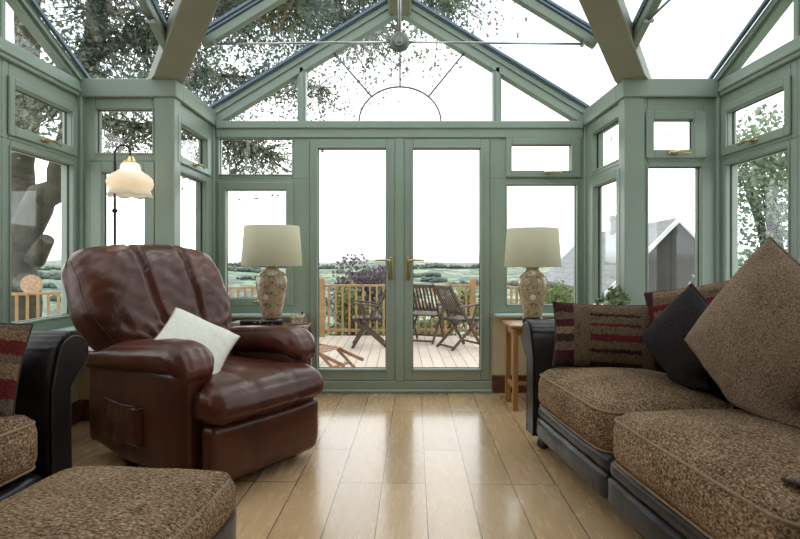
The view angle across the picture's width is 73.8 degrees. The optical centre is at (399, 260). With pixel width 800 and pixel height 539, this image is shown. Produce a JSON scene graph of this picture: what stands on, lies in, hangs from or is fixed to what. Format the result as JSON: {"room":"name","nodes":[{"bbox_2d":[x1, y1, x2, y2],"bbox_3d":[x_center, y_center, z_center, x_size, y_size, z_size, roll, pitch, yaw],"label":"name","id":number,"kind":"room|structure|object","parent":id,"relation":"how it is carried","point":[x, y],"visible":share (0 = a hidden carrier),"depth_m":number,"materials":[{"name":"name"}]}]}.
{"room":"sunroom","nodes":[
{"label":"sunroom","id":0,"kind":"room"},
{"bbox_2d":[47,325,89,404],"bbox_3d":[-1.880,0.765,1.978,0.860,0.660,4.896,0,0,0],"label":"wall","id":1,"kind":"structure","parent":0,"point":[80,388],"depth_m":3.65,"materials":[{"name":"beige paint"}]},
{"bbox_2d":[0,137,0,322],"bbox_3d":[-2.229,-0.122,2.578,0.092,1.115,0.715,0,0,0],"label":"window","id":2,"kind":"structure","parent":1,"relation":"in","point":[0,137],"depth_m":2.92,"materials":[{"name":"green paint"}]},
{"bbox_2d":[0,58,0,136],"bbox_3d":[-2.199,-0.897,2.578,0.152,0.434,0.715,0,0,0],"label":"window","id":3,"kind":"structure","parent":2,"relation":"on","point":[0,58],"depth_m":2.92,"materials":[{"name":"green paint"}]},
{"bbox_2d":[1,137,76,330],"bbox_3d":[-2.229,-0.122,3.292,0.092,1.115,0.715,0,0,0],"label":"window","id":4,"kind":"structure","parent":1,"relation":"in","point":[68,166],"depth_m":3.29,"materials":[{"name":"green paint"}]},
{"bbox_2d":[1,59,77,159],"bbox_3d":[-2.199,-0.897,3.292,0.152,0.434,0.715,0,0,0],"label":"window","id":5,"kind":"structure","parent":4,"relation":"on","point":[14,78],"depth_m":3.21,"materials":[{"name":"green paint"}]},
{"bbox_2d":[76,92,83,250],"bbox_3d":[-2.217,-0.364,3.678,0.115,1.599,0.115,0,0,0],"label":"trim","id":6,"kind":"structure","parent":1,"relation":"on","point":[80,100],"depth_m":3.62,"materials":[{"name":"green paint"}]},
{"bbox_2d":[72,399,88,424],"bbox_3d":[-1.860,1.022,1.978,0.660,0.145,4.896,0,0,0],"label":"baseboard","id":7,"kind":"structure","parent":1,"relation":"attached to","point":[80,412],"depth_m":3.63,"materials":[{"name":"red wood"}]},
{"bbox_2d":[84,161,154,248],"bbox_3d":[-1.870,-0.122,3.684,0.640,1.115,0.101,0,0,0],"label":"window","id":8,"kind":"structure","parent":1,"relation":"in","point":[95,173],"depth_m":3.63,"materials":[{"name":"green paint"}]},
{"bbox_2d":[84,98,154,161],"bbox_3d":[-1.870,-0.897,3.689,0.640,0.434,0.092,0,0,0],"label":"window","id":9,"kind":"structure","parent":8,"relation":"on","point":[93,107],"depth_m":3.65,"materials":[{"name":"green paint"}]},
{"bbox_2d":[79,79,215,125],"bbox_3d":[-1.905,-1.176,4.073,0.770,0.124,0.906,0,0,0],"label":"trim","id":10,"kind":"structure","parent":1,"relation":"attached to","point":[91,88],"depth_m":3.62,"materials":[{"name":"green paint"}]},
{"bbox_2d":[155,97,180,245],"bbox_3d":[-1.607,-0.364,3.694,0.137,1.599,0.112,0,0,0],"label":"trim","id":11,"kind":"structure","parent":1,"relation":"on","point":[167,166],"depth_m":3.64,"materials":[{"name":"green paint"}]},
{"bbox_2d":[72,393,644,538],"bbox_3d":[0.000,1.155,1.928,4.580,0.120,5.196,0,0,0],"label":"floor","id":12,"kind":"structure","parent":0,"point":[379,465],"depth_m":2.64,"materials":[{"name":"brown wood"}]},
{"bbox_2d":[0,331,88,501],"bbox_3d":[-1.785,0.649,1.467,0.767,0.892,1.790,0,0,6],"label":"sofa","id":13,"kind":"object","parent":12,"relation":"on","point":[36,442],"visible":0.58,"depth_m":2.09,"materials":[{"name":"brown leather"}]},
{"bbox_2d":[0,323,32,416],"bbox_3d":[-1.600,0.395,1.930,0.457,0.424,0.177,0,0,-37],"label":"cushion","id":14,"kind":"object","parent":13,"relation":"on","point":[14,337],"visible":0.88,"depth_m":2.00,"materials":[{"name":"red fabric"}]},
{"bbox_2d":[0,414,37,483],"bbox_3d":[-1.639,0.675,1.703,0.524,0.287,0.793,0,0,6],"label":"seat cushion","id":15,"kind":"object","parent":13,"relation":"on","point":[18,432],"depth_m":1.93,"materials":[{"name":"brown fabric"}]},
{"bbox_2d":[0,466,236,538],"bbox_3d":[-0.830,0.864,1.400,0.634,0.461,0.712,0,0,5],"label":"ottoman","id":16,"kind":"object","parent":12,"relation":"on","point":[83,502],"visible":1,"depth_m":1.42,"materials":[{"name":"brown fabric"}]},
{"bbox_2d":[90,144,153,439],"bbox_3d":[-1.748,0.179,3.370,0.374,1.831,0.282,0,0,0],"label":"floor lamp","id":17,"kind":"object","parent":12,"relation":"on","point":[129,181],"visible":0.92,"depth_m":3.31,"materials":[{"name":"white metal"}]},
{"bbox_2d":[62,244,323,479],"bbox_3d":[-1.102,0.499,2.966,1.212,1.193,1.016,0,0,35],"label":"recliner","id":18,"kind":"object","parent":12,"relation":"on","point":[159,403],"visible":0.92,"depth_m":2.75,"materials":[{"name":"leather"}]},
{"bbox_2d":[154,307,239,373],"bbox_3d":[-1.060,0.430,2.760,0.429,0.355,0.316,0,0,-12],"label":"cushion","id":19,"kind":"object","parent":18,"relation":"on","point":[181,324],"visible":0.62,"depth_m":2.76,"materials":[{"name":"fabric"}]},
{"bbox_2d":[231,321,313,365],"bbox_3d":[-0.985,0.787,4.040,0.610,0.615,0.440,0,0,0],"label":"side table","id":20,"kind":"object","parent":12,"relation":"on","point":[288,323],"visible":0.14,"depth_m":4.00,"materials":[{"name":"brown wood"}]},
{"bbox_2d":[231,320,260,323],"bbox_3d":[-1.160,0.476,4.130,0.240,0.008,0.180,0,0,0],"label":"magazine","id":21,"kind":"object","parent":20,"relation":"on","point":[237,321],"visible":0.38,"depth_m":4.06,"materials":[{"name":"white paper"}]},
{"bbox_2d":[240,320,259,324],"bbox_3d":[-1.130,0.465,4.019,0.140,0.030,0.062,0,0,-6],"label":"case","id":22,"kind":"object","parent":20,"relation":"on","point":[242,322],"visible":1,"depth_m":3.99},
{"bbox_2d":[241,224,301,324],"bbox_3d":[-0.962,0.110,4.020,0.451,0.740,0.451,0,0,0],"label":"table lamp","id":23,"kind":"object","parent":20,"relation":"on","point":[271,246],"visible":0.99,"depth_m":3.89,"materials":[{"name":"fabric"}]},
{"bbox_2d":[256,266,287,318],"bbox_3d":[-0.962,0.234,4.020,0.238,0.401,0.238,0,0,0],"label":"lamp base","id":24,"kind":"object","parent":23,"relation":"on","point":[271,283],"depth_m":3.94,"materials":[{"name":"ceramic"}]},
{"bbox_2d":[290,311,303,324],"bbox_3d":[-0.775,0.432,4.030,0.100,0.095,0.070,0,0,-11],"label":"cottage","id":25,"kind":"object","parent":20,"relation":"on","point":[296,318],"visible":1,"depth_m":4.00,"materials":[{"name":"beige ceramic"}]},
{"bbox_2d":[502,320,526,410],"bbox_3d":[0.998,0.782,4.020,0.385,0.625,0.340,0,0,0],"label":"side table","id":26,"kind":"object","parent":12,"relation":"on","point":[513,327],"visible":0.45,"depth_m":3.96,"materials":[{"name":"brown wood"}]},
{"bbox_2d":[504,227,561,322],"bbox_3d":[0.998,0.115,4.000,0.419,0.710,0.419,0,0,0],"label":"table lamp","id":27,"kind":"object","parent":26,"relation":"on","point":[532,248],"visible":0.84,"depth_m":3.88,"materials":[{"name":"fabric"}]},
{"bbox_2d":[517,267,547,317],"bbox_3d":[0.998,0.234,4.000,0.221,0.385,0.221,0,0,0],"label":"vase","id":28,"kind":"object","parent":27,"relation":"on","point":[532,283],"depth_m":3.93,"materials":[{"name":"ceramic"}]},
{"bbox_2d":[521,319,799,538],"bbox_3d":[1.319,0.664,2.212,0.979,0.862,2.350,0,0,-5],"label":"sofa","id":29,"kind":"object","parent":12,"relation":"on","point":[675,460],"visible":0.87,"depth_m":1.93,"materials":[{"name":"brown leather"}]},
{"bbox_2d":[552,301,657,370],"bbox_3d":[1.115,0.413,2.921,0.536,0.362,0.183,0,0,17],"label":"cushion","id":30,"kind":"object","parent":29,"relation":"on","point":[586,335],"visible":0.8,"depth_m":2.87,"materials":[{"name":"fabric"}]},
{"bbox_2d":[538,367,730,450],"bbox_3d":[1.131,0.706,2.687,0.688,0.287,0.853,0,0,-5],"label":"seat cushion","id":31,"kind":"object","parent":29,"relation":"on","point":[583,403],"depth_m":2.46,"materials":[{"name":"brown fabric"}]},
{"bbox_2d":[640,283,709,388],"bbox_3d":[1.355,0.345,2.500,0.216,0.477,0.533,0,0,-19],"label":"cushion","id":32,"kind":"object","parent":29,"relation":"on","point":[664,338],"visible":0.7,"depth_m":2.46,"materials":[{"name":"fabric"}]},
{"bbox_2d":[644,280,728,362],"bbox_3d":[1.525,0.310,2.720,0.569,0.468,0.180,0,0,43],"label":"cushion","id":33,"kind":"object","parent":29,"relation":"on","point":[657,302],"visible":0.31,"depth_m":2.81,"materials":[{"name":"fabric"}]},
{"bbox_2d":[656,362,723,394],"bbox_3d":[1.546,0.435,2.723,0.244,0.404,0.846,0,0,-5],"label":"cushion","id":34,"kind":"object","parent":29,"relation":"on","point":[714,387],"depth_m":2.50,"materials":[{"name":"black fabric"}]},
{"bbox_2d":[613,409,799,538],"bbox_3d":[1.212,0.704,1.771,0.688,0.288,0.974,0,0,-5],"label":"seat cushion","id":35,"kind":"object","parent":29,"relation":"on","point":[712,473],"depth_m":1.66,"materials":[{"name":"brown fabric"}]},
{"bbox_2d":[684,236,799,427],"bbox_3d":[1.400,0.244,2.020,0.293,0.678,0.798,0,0,-16],"label":"cushion","id":36,"kind":"object","parent":29,"relation":"on","point":[747,339],"visible":0.96,"depth_m":1.96,"materials":[{"name":"beige fabric"}]},
{"bbox_2d":[780,472,799,486],"bbox_3d":[1.285,0.549,1.290,0.430,0.114,0.427,0,0,-17],"label":"cushion","id":37,"kind":"object","parent":29,"relation":"on","point":[794,479],"visible":1,"depth_m":1.41,"materials":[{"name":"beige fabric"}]},
{"bbox_2d":[231,313,553,374],"bbox_3d":[0.000,0.765,4.426,3.340,0.660,0.240,0,0,0],"label":"wall","id":38,"kind":"structure","parent":0,"point":[498,328],"depth_m":4.43,"materials":[{"name":"beige paint"}]},
{"bbox_2d":[181,165,211,258],"bbox_3d":[-1.589,-0.122,4.053,0.092,1.115,0.746,0,0,0],"label":"window","id":39,"kind":"structure","parent":38,"relation":"in","point":[203,183],"depth_m":4.27,"materials":[{"name":"green paint"}]},
{"bbox_2d":[178,104,211,177],"bbox_3d":[-1.559,-0.897,4.053,0.152,0.434,0.746,0,0,0],"label":"window","id":40,"kind":"structure","parent":39,"relation":"on","point":[188,121],"depth_m":4.10,"materials":[{"name":"green paint"}]},
{"bbox_2d":[212,126,214,263],"bbox_3d":[-1.583,-0.364,4.458,0.105,1.599,0.105,0,0,0],"label":"trim","id":41,"kind":"structure","parent":38,"relation":"on","point":[213,127],"depth_m":4.41,"materials":[{"name":"green paint"}]},
{"bbox_2d":[215,179,306,312],"bbox_3d":[-1.153,-0.122,4.435,0.795,1.115,0.152,0,0,0],"label":"window","id":42,"kind":"structure","parent":38,"relation":"in","point":[296,189],"depth_m":4.43,"materials":[{"name":"green paint"}]},
{"bbox_2d":[215,137,306,178],"bbox_3d":[-1.153,-0.855,4.465,0.795,0.350,0.092,0,0,0],"label":"window","id":43,"kind":"structure","parent":42,"relation":"on","point":[299,145],"depth_m":4.43,"materials":[{"name":"green paint"}]},
{"bbox_2d":[297,67,306,120],"bbox_3d":[-0.814,-1.379,4.463,0.068,0.449,0.097,0,0,0],"label":"trim","id":44,"kind":"structure","parent":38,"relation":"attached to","point":[302,76],"depth_m":4.42,"materials":[{"name":"green paint"}]},
{"bbox_2d":[310,139,394,380],"bbox_3d":[-0.389,-0.006,4.419,0.706,2.002,0.134,0,0,0],"label":"door","id":45,"kind":"structure","parent":38,"relation":"in","point":[387,373],"depth_m":4.41,"materials":[{"name":"green paint"}]},
{"bbox_2d":[215,121,583,137],"bbox_3d":[0.000,-1.086,4.461,3.100,0.138,0.130,0,0,0],"label":"beam","id":46,"kind":"structure","parent":38,"relation":"attached to","point":[223,129],"depth_m":4.41,"materials":[{"name":"green paint"}]},
{"bbox_2d":[334,52,464,120],"bbox_3d":[0.000,-1.608,4.457,1.580,0.926,0.018,0,0,0],"label":"window","id":47,"kind":"structure","parent":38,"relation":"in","point":[337,57],"depth_m":4.45,"materials":[{"name":"grey metal"}]},
{"bbox_2d":[307,138,492,392],"bbox_3d":[0.002,0.033,4.458,1.537,2.125,0.135,0,0,0],"label":"trim","id":48,"kind":"structure","parent":38,"relation":"attached to","point":[399,385],"depth_m":4.41,"materials":[{"name":"green paint"}]},
{"bbox_2d":[404,139,489,380],"bbox_3d":[0.392,-0.006,4.419,0.712,2.002,0.134,0,0,0],"label":"door","id":49,"kind":"structure","parent":38,"relation":"in","point":[482,373],"depth_m":4.41,"materials":[{"name":"green paint"}]},
{"bbox_2d":[492,67,501,120],"bbox_3d":[0.814,-1.379,4.463,0.068,0.449,0.097,0,0,0],"label":"trim","id":50,"kind":"structure","parent":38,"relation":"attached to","point":[496,76],"depth_m":4.42,"materials":[{"name":"green paint"}]},
{"bbox_2d":[492,375,526,392],"bbox_3d":[0.000,1.022,4.417,3.060,0.145,0.018,0,0,0],"label":"baseboard","id":51,"kind":"structure","parent":38,"relation":"attached to","point":[498,381],"depth_m":4.41,"materials":[{"name":"red wood"}]},
{"bbox_2d":[492,179,583,312],"bbox_3d":[1.154,-0.122,4.465,0.792,1.115,0.092,0,0,0],"label":"window","id":52,"kind":"structure","parent":38,"relation":"in","point":[499,186],"depth_m":4.43,"materials":[{"name":"green paint"}]},
{"bbox_2d":[492,137,583,178],"bbox_3d":[1.154,-0.855,4.435,0.792,0.350,0.152,0,0,0],"label":"window","id":53,"kind":"structure","parent":52,"relation":"on","point":[501,147],"depth_m":4.41,"materials":[{"name":"green paint"}]},
{"bbox_2d":[584,126,586,303],"bbox_3d":[1.583,-0.364,4.458,0.105,1.599,0.105,0,0,0],"label":"trim","id":54,"kind":"structure","parent":38,"relation":"on","point":[585,127],"depth_m":4.41,"materials":[{"name":"green paint"}]},
{"bbox_2d":[137,0,661,53],"bbox_3d":[0.000,-1.773,2.022,4.580,1.136,5.008,0,0,0],"label":"roof beams","id":55,"kind":"structure","parent":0,"point":[239,17],"depth_m":3.41,"materials":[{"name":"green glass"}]},
{"bbox_2d":[6,0,84,79],"bbox_3d":[-2.196,-1.682,1.620,0.077,1.054,4.180,0,0,0],"label":"trim","id":56,"kind":"structure","parent":55,"relation":"attached to","point":[23,9],"depth_m":3.27,"materials":[{"name":"green paint"}]},
{"bbox_2d":[28,0,91,78],"bbox_3d":[-2.144,-1.727,1.620,0.024,0.996,4.180,0,0,0],"label":"trim","id":57,"kind":"structure","parent":55,"relation":"attached to","point":[34,4],"depth_m":3.35,"materials":[{"name":"metal"}]},
{"bbox_2d":[128,0,156,22],"bbox_3d":[-1.470,-1.443,1.593,0.060,0.078,3.240,0,0,0],"label":"rod","id":58,"kind":"object","parent":55,"relation":"attached to","point":[148,19],"visible":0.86,"depth_m":3.09,"materials":[{"name":"metal"}]},
{"bbox_2d":[147,0,219,83],"bbox_3d":[-0.865,-1.740,2.688,0.196,1.013,2.786,0,0,-37],"label":"trim","id":59,"kind":"structure","parent":55,"relation":"attached to","point":[188,22],"depth_m":3.28,"materials":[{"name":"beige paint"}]},
{"bbox_2d":[209,0,397,120],"bbox_3d":[-0.805,-1.643,4.455,1.610,1.130,0.111,0,0,0],"label":"trim","id":60,"kind":"structure","parent":55,"relation":"attached to","point":[379,18],"depth_m":4.41,"materials":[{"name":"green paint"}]},
{"bbox_2d":[388,0,410,14],"bbox_3d":[0.000,-2.112,3.010,0.184,0.158,2.833,0,0,0],"label":"trim","id":61,"kind":"structure","parent":55,"relation":"attached to","point":[392,4],"depth_m":4.28,"materials":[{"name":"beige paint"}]},
{"bbox_2d":[212,0,586,51],"bbox_3d":[0.000,-1.692,3.437,2.507,0.697,0.066,0,0,0],"label":"rod","id":62,"kind":"object","parent":55,"relation":"attached to","point":[399,41],"visible":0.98,"depth_m":3.43,"materials":[{"name":"metal"}]},
{"bbox_2d":[401,0,589,120],"bbox_3d":[0.805,-1.643,4.455,1.610,1.130,0.111,0,0,0],"label":"trim","id":63,"kind":"structure","parent":55,"relation":"attached to","point":[419,18],"depth_m":4.41,"materials":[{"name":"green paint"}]},
{"bbox_2d":[579,0,651,83],"bbox_3d":[0.865,-1.740,2.688,0.196,1.013,2.786,0,0,37],"label":"trim","id":64,"kind":"structure","parent":55,"relation":"attached to","point":[610,22],"depth_m":3.29,"materials":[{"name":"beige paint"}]},
{"bbox_2d":[642,0,670,22],"bbox_3d":[1.470,-1.443,1.593,0.060,0.078,3.240,0,0,0],"label":"rod","id":65,"kind":"object","parent":55,"relation":"attached to","point":[650,19],"visible":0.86,"depth_m":3.09,"materials":[{"name":"metal"}]},
{"bbox_2d":[708,0,770,78],"bbox_3d":[2.144,-1.727,1.620,0.024,0.996,4.180,0,0,0],"label":"trim","id":66,"kind":"structure","parent":55,"relation":"attached to","point":[764,4],"depth_m":3.35,"materials":[{"name":"metal"}]},
{"bbox_2d":[714,0,792,79],"bbox_3d":[2.196,-1.682,1.620,0.077,1.054,4.180,0,0,0],"label":"trim","id":67,"kind":"structure","parent":55,"relation":"attached to","point":[775,9],"depth_m":3.27,"materials":[{"name":"green paint"}]},
{"bbox_3d":[0.000,-0.655,-0.545,4.620,3.500,0.150,0,0,0],"label":"wall","id":68,"kind":"structure","parent":0,"visible":0},
{"bbox_2d":[0,0,5,38],"bbox_3d":[-2.227,-1.374,2.935,0.097,0.318,0.068,0,0,0],"label":"trim","id":69,"kind":"structure","parent":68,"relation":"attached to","point":[2,2],"depth_m":2.93,"materials":[{"name":"green paint"}]},
{"bbox_2d":[0,36,81,95],"bbox_3d":[-2.223,-1.169,1.575,0.134,0.109,4.090,0,0,0],"label":"trim","id":70,"kind":"structure","parent":68,"relation":"attached to","point":[10,52],"depth_m":3.19,"materials":[{"name":"green paint"}]},
{"bbox_2d":[717,36,799,95],"bbox_3d":[2.223,-1.169,1.575,0.134,0.109,4.090,0,0,0],"label":"trim","id":71,"kind":"structure","parent":68,"relation":"attached to","point":[788,52],"depth_m":3.19,"materials":[{"name":"green paint"}]},
{"bbox_2d":[793,0,799,38],"bbox_3d":[2.227,-1.374,2.935,0.097,0.318,0.068,0,0,0],"label":"trim","id":72,"kind":"structure","parent":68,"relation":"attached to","point":[796,3],"depth_m":2.92,"materials":[{"name":"green paint"}]},
{"bbox_3d":[1.880,0.765,1.978,0.860,0.660,4.896,0,0,0],"label":"wall","id":73,"kind":"structure","parent":0,"visible":0},
{"bbox_2d":[587,165,619,304],"bbox_3d":[1.559,-0.122,4.053,0.152,1.115,0.746,0,0,0],"label":"window","id":74,"kind":"structure","parent":73,"relation":"in","point":[595,183],"depth_m":4.24,"materials":[{"name":"green paint"}]},
{"bbox_2d":[587,104,617,177],"bbox_3d":[1.589,-0.897,4.053,0.092,0.434,0.746,0,0,0],"label":"window","id":75,"kind":"structure","parent":74,"relation":"on","point":[607,121],"depth_m":4.27,"materials":[{"name":"green paint"}]},
{"bbox_2d":[592,285,630,304],"bbox_3d":[1.479,0.302,3.655,0.219,0.265,0.288,0,0,-23],"label":"ivy","id":76,"kind":"object","parent":73,"relation":"on","point":[614,296],"visible":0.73,"depth_m":3.63,"materials":[{"name":"green plant"}]},
{"bbox_2d":[618,97,644,304],"bbox_3d":[1.607,-0.364,3.694,0.137,1.599,0.112,0,0,0],"label":"pillar","id":77,"kind":"structure","parent":73,"relation":"on","point":[631,110],"depth_m":3.64,"materials":[{"name":"green paint"}]},
{"bbox_2d":[583,79,719,125],"bbox_3d":[1.905,-1.176,4.073,0.770,0.124,0.906,0,0,0],"label":"trim","id":78,"kind":"structure","parent":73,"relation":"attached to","point":[646,88],"depth_m":3.62,"materials":[{"name":"green paint"}]},
{"bbox_2d":[645,161,714,304],"bbox_3d":[1.870,-0.122,3.689,0.640,1.115,0.092,0,0,0],"label":"window","id":79,"kind":"structure","parent":73,"relation":"in","point":[704,170],"depth_m":3.65,"materials":[{"name":"green paint"}]},
{"bbox_2d":[645,98,714,161],"bbox_3d":[1.870,-0.897,3.659,0.640,0.434,0.152,0,0,0],"label":"window","id":80,"kind":"structure","parent":79,"relation":"on","point":[699,112],"depth_m":3.65,"materials":[{"name":"green paint"}]},
{"bbox_2d":[715,92,722,282],"bbox_3d":[2.217,-0.364,3.678,0.115,1.599,0.115,0,0,0],"label":"trim","id":81,"kind":"structure","parent":73,"relation":"on","point":[718,100],"depth_m":3.62,"materials":[{"name":"green paint"}]},
{"bbox_2d":[722,137,797,281],"bbox_3d":[2.229,-0.122,3.292,0.092,1.115,0.715,0,0,0],"label":"window","id":82,"kind":"structure","parent":73,"relation":"in","point":[729,166],"depth_m":3.58,"materials":[{"name":"green paint"}]},
{"bbox_2d":[721,59,797,159],"bbox_3d":[2.199,-0.897,3.292,0.152,0.434,0.715,0,0,0],"label":"window","id":83,"kind":"structure","parent":82,"relation":"on","point":[784,78],"depth_m":3.22,"materials":[{"name":"green paint"}]},
{"bbox_2d":[798,137,799,262],"bbox_3d":[2.229,-0.122,2.578,0.092,1.115,0.715,0,0,0],"label":"window","id":84,"kind":"structure","parent":73,"relation":"in","point":[798,137],"depth_m":2.92,"materials":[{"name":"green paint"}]},
{"bbox_2d":[798,57,799,136],"bbox_3d":[2.199,-0.897,2.578,0.152,0.434,0.715,0,0,0],"label":"window","id":85,"kind":"structure","parent":84,"relation":"on","point":[799,57],"depth_m":2.92,"materials":[{"name":"green paint"}]},
{"label":"outside","id":86,"kind":"structure","parent":0,"visible":0},
{"bbox_2d":[319,336,478,366],"bbox_3d":[-1.618,1.335,5.534,9.000,0.080,6.159,0,0,-29],"label":"deck","id":87,"kind":"object","parent":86,"point":[425,354],"visible":0.05,"depth_m":7.50,"materials":[{"name":"beige wood"}]},
{"bbox_2d":[11,286,255,320],"bbox_3d":[-3.771,0.782,7.511,5.652,1.025,0.099,0,0,-33],"label":"fence","id":88,"kind":"object","parent":87,"relation":"on","point":[252,288],"visible":0.12,"depth_m":6.90,"materials":[{"name":"brown wood"}]},
{"bbox_2d":[319,343,363,366],"bbox_3d":[-0.974,1.171,6.423,1.028,0.271,0.422,0,0,28],"label":"deck chair","id":89,"kind":"object","parent":87,"relation":"on","point":[340,350],"visible":0.35,"depth_m":6.37,"materials":[{"name":"beige wood"}]},
{"bbox_2d":[350,290,384,347],"bbox_3d":[-0.429,0.827,8.102,0.629,0.962,0.580,0,0,-3],"label":"folding chair","id":90,"kind":"object","parent":87,"relation":"on","point":[367,318],"visible":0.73,"depth_m":7.89,"materials":[{"name":"brown wood"}]},
{"bbox_2d":[319,277,475,336],"bbox_3d":[-0.035,0.782,9.100,2.669,1.025,0.099,0,0,0],"label":"fence","id":91,"kind":"object","parent":87,"relation":"on","point":[322,285],"visible":0.56,"depth_m":9.05,"materials":[{"name":"brown wood"}]},
{"bbox_2d":[413,283,446,344],"bbox_3d":[0.405,0.827,8.512,0.580,0.962,0.629,0,0,22],"label":"folding chair","id":92,"kind":"object","parent":87,"relation":"on","point":[432,314],"visible":0.73,"depth_m":8.40,"materials":[{"name":"brown wood"}]},
{"bbox_2d":[431,284,478,350],"bbox_3d":[0.864,0.827,7.931,0.629,0.962,0.580,0,0,-28],"label":"folding chair","id":93,"kind":"object","parent":87,"relation":"on","point":[450,295],"visible":0.91,"depth_m":7.83,"materials":[{"name":"brown wood"}]},
{"bbox_2d":[476,285,520,332],"bbox_3d":[1.637,0.782,8.632,0.099,1.025,0.985,0,0,-42],"label":"fence","id":94,"kind":"object","parent":87,"relation":"on","point":[511,288],"visible":0.14,"depth_m":8.42,"materials":[{"name":"brown wood"}]},
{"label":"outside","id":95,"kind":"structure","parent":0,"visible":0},
{"bbox_2d":[38,260,742,335],"bbox_3d":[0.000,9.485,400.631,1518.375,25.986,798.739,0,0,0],"label":"hills","id":96,"kind":"structure","parent":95,"point":[456,275],"depth_m":290.14,"materials":[{"name":"green plant"}]},
{"bbox_2d":[10,0,527,321],"bbox_3d":[-1.804,-1.873,6.591,6.570,9.347,7.108,0,0,-28],"label":"oak tree","id":97,"kind":"object","parent":96,"relation":"on","point":[33,204],"visible":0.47,"depth_m":7.39,"materials":[{"name":"green plant"}]},
{"bbox_2d":[325,279,369,335],"bbox_3d":[-0.966,1.649,10.278,1.039,2.614,0.990,0,0,0],"label":"bush","id":98,"kind":"object","parent":96,"relation":"on","point":[352,295],"visible":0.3,"depth_m":10.18,"materials":[{"name":"green plant"}]},
{"bbox_2d":[325,253,384,335],"bbox_3d":[-0.713,1.473,12.595,1.992,3.303,1.921,0,0,0],"label":"tree","id":99,"kind":"object","parent":96,"relation":"on","point":[359,277],"visible":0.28,"depth_m":12.18,"materials":[{"name":"green plant"}]},
{"bbox_2d":[37,262,741,335],"bbox_3d":[-19.532,10.966,234.867,453.594,24.399,350.977,0,0,0],"label":"woodland","id":100,"kind":"object","parent":96,"relation":"on","point":[434,276],"visible":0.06,"depth_m":301.19,"materials":[{"name":"green plant"}]},
{"bbox_2d":[366,282,423,335],"bbox_3d":[-0.147,1.675,10.309,1.035,2.569,1.084,0,0,41],"label":"bush","id":101,"kind":"object","parent":96,"relation":"on","point":[381,327],"visible":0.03,"depth_m":10.19,"materials":[{"name":"green plant"}]},
{"bbox_2d":[413,301,463,335],"bbox_3d":[0.738,1.806,10.040,0.950,2.294,0.999,0,0,-28],"label":"bush","id":102,"kind":"object","parent":96,"relation":"on","point":[428,323],"visible":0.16,"depth_m":9.94,"materials":[{"name":"green plant"}]},
{"bbox_2d":[455,287,478,335],"bbox_3d":[1.407,1.710,10.429,0.999,2.505,1.201,0,0,17],"label":"bush","id":103,"kind":"object","parent":96,"relation":"on","point":[462,297],"visible":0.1,"depth_m":10.36,"materials":[{"name":"green plant"}]},
{"bbox_2d":[519,280,573,302],"bbox_3d":[2.742,1.645,9.556,1.298,2.608,1.286,0,0,0],"label":"bush","id":104,"kind":"object","parent":96,"relation":"on","point":[558,295],"visible":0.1,"depth_m":9.23,"materials":[{"name":"green plant"}]},
{"bbox_2d":[545,215,694,302],"bbox_3d":[7.737,1.205,18.707,3.780,5.620,9.550,0,0,5],"label":"house","id":105,"kind":"structure","parent":96,"relation":"on","point":[671,242],"depth_m":14.19,"materials":[{"name":"grey stone"}]},
{"bbox_2d":[689,103,787,283],"bbox_3d":[7.744,-0.003,10.612,3.122,6.423,3.366,0,0,-37],"label":"tree","id":106,"kind":"object","parent":96,"relation":"on","point":[759,169],"visible":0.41,"depth_m":10.39,"materials":[{"name":"green plant"}]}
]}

